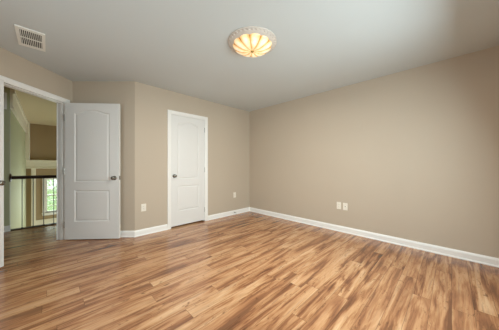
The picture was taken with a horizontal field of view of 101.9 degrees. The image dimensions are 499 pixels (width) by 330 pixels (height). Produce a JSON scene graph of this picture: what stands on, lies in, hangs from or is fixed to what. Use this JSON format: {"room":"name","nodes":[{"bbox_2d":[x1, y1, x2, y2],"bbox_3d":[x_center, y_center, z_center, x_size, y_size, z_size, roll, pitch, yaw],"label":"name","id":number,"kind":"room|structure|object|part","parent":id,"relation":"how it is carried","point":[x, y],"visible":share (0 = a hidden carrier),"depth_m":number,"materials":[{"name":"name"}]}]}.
{"room":"empty bedroom","nodes":[
{"label":"empty bedroom","id":0,"kind":"room"},
{"bbox_2d":[4,87,25,228],"bbox_3d":[-5.613,1.250,4.877,4.158,5.140,0.120,0,0,45],"label":"wall","id":1,"kind":"structure","parent":0,"point":[14,134],"depth_m":3.87,"materials":[{"name":"paint"}]},
{"bbox_2d":[10,89,27,132],"bbox_3d":[-5.512,-1.150,4.900,3.988,0.340,0.056,0,0,45],"label":"trim","id":2,"kind":"structure","parent":1,"relation":"attached to","point":[16,108],"depth_m":4.06,"materials":[{"name":"beige paint"}]},
{"bbox_2d":[25,122,35,225],"bbox_3d":[-6.762,1.250,6.250,0.210,5.140,0.350,0,0,-45],"label":"trim","id":3,"kind":"structure","parent":1,"relation":"attached to","point":[27,135],"depth_m":6.35,"materials":[{"name":"beige paint"}]},
{"bbox_2d":[10,222,56,230],"bbox_3d":[-2.731,1.129,4.884,3.980,0.042,0.102,0,0,-45],"label":"trim","id":4,"kind":"structure","parent":1,"relation":"attached to","point":[56,222],"depth_m":3.67,"materials":[{"name":"black wood"}]},
{"bbox_2d":[9,174,56,227],"bbox_3d":[-2.717,0.624,4.889,0.150,0.968,3.980,0,0,45],"label":"stair railing","id":5,"kind":"object","parent":4,"relation":"on","point":[11,177],"visible":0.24,"depth_m":3.68,"materials":[{"name":"metal"}]},
{"bbox_3d":[-2.717,0.212,4.889,3.940,0.056,0.066,0,0,-45],"label":"handrail","id":6,"kind":"part","parent":5,"relation":"part of","materials":[{"name":"black wood"}]},
{"bbox_2d":[0,47,71,102],"bbox_3d":[-2.840,-0.100,2.272,0.120,2.440,2.045,0,0,0],"label":"wall","id":7,"kind":"structure","parent":0,"point":[13,66],"depth_m":2.60,"materials":[{"name":"paint"}]},
{"bbox_2d":[0,79,5,266],"bbox_3d":[-2.752,0.086,1.833,0.149,2.044,0.797,0,0,5],"label":"door","id":8,"kind":"structure","parent":7,"relation":"in","point":[2,182],"depth_m":2.21,"materials":[{"name":"paint"}]},
{"bbox_2d":[0,75,69,239],"bbox_3d":[-2.840,0.058,2.245,0.158,2.124,1.740,0,0,0],"label":"door frame","id":9,"kind":"structure","parent":7,"relation":"attached to","point":[10,83],"depth_m":3.04,"materials":[{"name":"paint"}]},
{"bbox_2d":[64,103,119,239],"bbox_3d":[-2.373,0.086,3.056,0.797,2.044,0.149,0,0,-4],"label":"door","id":10,"kind":"structure","parent":9,"relation":"attached to","point":[92,130],"depth_m":3.05,"materials":[{"name":"paint"}]},
{"bbox_2d":[26,123,56,226],"bbox_3d":[-5.551,1.250,7.794,4.105,5.140,0.120,0,0,-45],"label":"wall","id":11,"kind":"structure","parent":0,"point":[43,138],"depth_m":6.52,"materials":[{"name":"beige paint"}]},
{"bbox_2d":[26,160,56,168],"bbox_3d":[-5.535,-0.035,7.633,3.900,0.270,0.130,0,0,-45],"label":"trim","id":12,"kind":"structure","parent":11,"relation":"attached to","point":[30,164],"depth_m":6.45,"materials":[{"name":"beige paint"}]},
{"bbox_2d":[36,218,56,224],"bbox_3d":[-5.500,1.835,7.732,3.710,0.170,0.043,0,0,-45],"label":"trim","id":13,"kind":"structure","parent":11,"relation":"attached to","point":[46,221],"depth_m":6.59,"materials":[{"name":"beige paint"}]},
{"bbox_2d":[42,178,56,215],"bbox_3d":[-6.361,1.002,6.931,0.145,1.265,1.060,0,0,45],"label":"window","id":14,"kind":"structure","parent":11,"relation":"in","point":[46,212],"depth_m":6.65,"materials":[{"name":"paint"}]},
{"bbox_2d":[72,81,134,230],"bbox_3d":[-2.291,-0.100,3.235,0.979,2.440,0.120,0,0,0],"label":"wall","id":15,"kind":"structure","parent":0,"point":[122,93],"depth_m":3.17,"materials":[{"name":"paint"}]},
{"bbox_2d":[120,231,134,236],"bbox_3d":[-2.286,1.072,3.163,0.988,0.096,0.024,0,0,0],"label":"baseboard","id":16,"kind":"structure","parent":15,"relation":"attached to","point":[122,233],"depth_m":3.16,"materials":[{"name":"paint"}]},
{"bbox_2d":[135,81,248,229],"bbox_3d":[-0.900,-0.100,4.160,2.667,2.440,0.120,0,0,-45],"label":"wall","id":17,"kind":"structure","parent":0,"point":[228,127],"depth_m":3.67,"materials":[{"name":"paint"}]},
{"bbox_2d":[141,204,145,211],"bbox_3d":[-1.706,0.680,3.264,0.074,0.120,0.009,0,0,-45],"label":"electrical outlet","id":18,"kind":"object","parent":17,"relation":"attached to","point":[143,206],"visible":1,"depth_m":3.26,"materials":[{"name":"plastic"}]},
{"bbox_2d":[167,110,207,229],"bbox_3d":[-1.189,0.072,3.872,0.158,2.096,0.821,0,0,45],"label":"door frame","id":19,"kind":"structure","parent":17,"relation":"attached to","point":[169,112],"depth_m":3.57,"materials":[{"name":"paint"}]},
{"bbox_2d":[171,114,204,226],"bbox_3d":[-1.158,0.092,3.844,0.704,2.004,0.149,0,0,-45],"label":"door","id":20,"kind":"structure","parent":17,"relation":"in","point":[187,134],"depth_m":3.82,"materials":[{"name":"paint"}]},
{"bbox_2d":[134,207,248,236],"bbox_3d":[-0.895,1.072,4.064,0.028,0.096,2.556,0,0,45],"label":"baseboard","id":21,"kind":"structure","parent":17,"relation":"attached to","point":[155,229],"depth_m":3.51,"materials":[{"name":"paint"}]},
{"bbox_2d":[0,211,498,329],"bbox_3d":[-1.333,1.245,2.091,6.010,0.250,6.218,0,0,45],"label":"floor","id":22,"kind":"structure","parent":0,"point":[249,270],"depth_m":1.92,"materials":[{"name":"laminate"}]},
{"bbox_2d":[0,0,498,125],"bbox_3d":[-2.947,-1.380,3.575,10.423,0.120,6.699,0,0,45],"label":"ceiling","id":23,"kind":"structure","parent":0,"point":[179,46],"depth_m":2.16,"materials":[{"name":"paint"}]},
{"bbox_2d":[14,24,45,51],"bbox_3d":[-2.277,-1.315,2.113,0.205,0.010,0.430,0,0,-45],"label":"ceiling vent","id":24,"kind":"object","parent":23,"relation":"in","point":[26,37],"visible":1,"depth_m":2.09,"materials":[{"name":"metal"}]},
{"bbox_2d":[228,26,276,57],"bbox_3d":[0.030,-1.264,2.175,0.524,0.112,0.524,0,0,0],"label":"ceiling light","id":25,"kind":"object","parent":23,"relation":"attached to","point":[247,41],"visible":1,"depth_m":2.06,"materials":[{"name":"glass"}]},
{"bbox_3d":[0.028,-1.256,2.175,0.426,0.071,0.428,0,0,0],"label":"lamp shade","id":26,"kind":"part","parent":25,"relation":"part of","materials":[{"name":"beige glass"}]},
{"bbox_2d":[249,46,498,257],"bbox_3d":[1.485,-0.100,3.575,4.081,2.440,0.120,0,0,45],"label":"wall","id":27,"kind":"structure","parent":0,"point":[412,154],"depth_m":2.87,"materials":[{"name":"paint"}]},
{"bbox_2d":[343,203,347,210],"bbox_3d":[1.594,0.688,3.371,0.074,0.120,0.015,0,0,45],"label":"cable wall plate","id":28,"kind":"object","parent":27,"relation":"attached to","point":[345,205],"visible":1,"depth_m":3.37,"materials":[{"name":"plastic"}]},
{"bbox_2d":[249,207,498,267],"bbox_3d":[1.392,1.072,3.567,3.961,0.096,0.024,0,0,45],"label":"baseboard","id":29,"kind":"structure","parent":27,"relation":"attached to","point":[482,259],"depth_m":2.87,"materials":[{"name":"paint"}]},
{"bbox_3d":[-4.895,-0.100,2.739,2.141,2.440,0.120,0,0,-45],"label":"wall","id":30,"kind":"structure","parent":0,"visible":0},
{"bbox_2d":[4,92,6,108],"bbox_3d":[-4.162,-1.090,3.378,0.140,0.280,0.014,0,0,-45],"label":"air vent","id":31,"kind":"object","parent":30,"relation":"in","point":[5,94],"visible":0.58,"depth_m":3.41,"materials":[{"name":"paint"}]},
{"bbox_2d":[4,225,10,231],"bbox_3d":[-4.798,1.072,2.735,0.024,0.096,2.031,0,0,45],"label":"baseboard","id":32,"kind":"structure","parent":30,"relation":"attached to","point":[6,228],"depth_m":3.43,"materials":[{"name":"paint"}]},
{"label":"outside","id":33,"kind":"structure","parent":0,"visible":0},
{"bbox_2d":[47,188,56,210],"bbox_3d":[-29.413,4.145,14.071,40.000,0.050,40.001,0,0,-45],"label":"lawn","id":34,"kind":"structure","parent":33,"point":[55,207],"depth_m":23.09,"materials":[{"name":"green plant"}]},
{"bbox_2d":[47,179,56,209],"bbox_3d":[-9.620,1.800,10.553,2.964,4.639,3.025,0,0,0],"label":"tree","id":35,"kind":"object","parent":34,"relation":"on","point":[48,181],"visible":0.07,"depth_m":10.04,"materials":[{"name":"green plant"}]}
]}

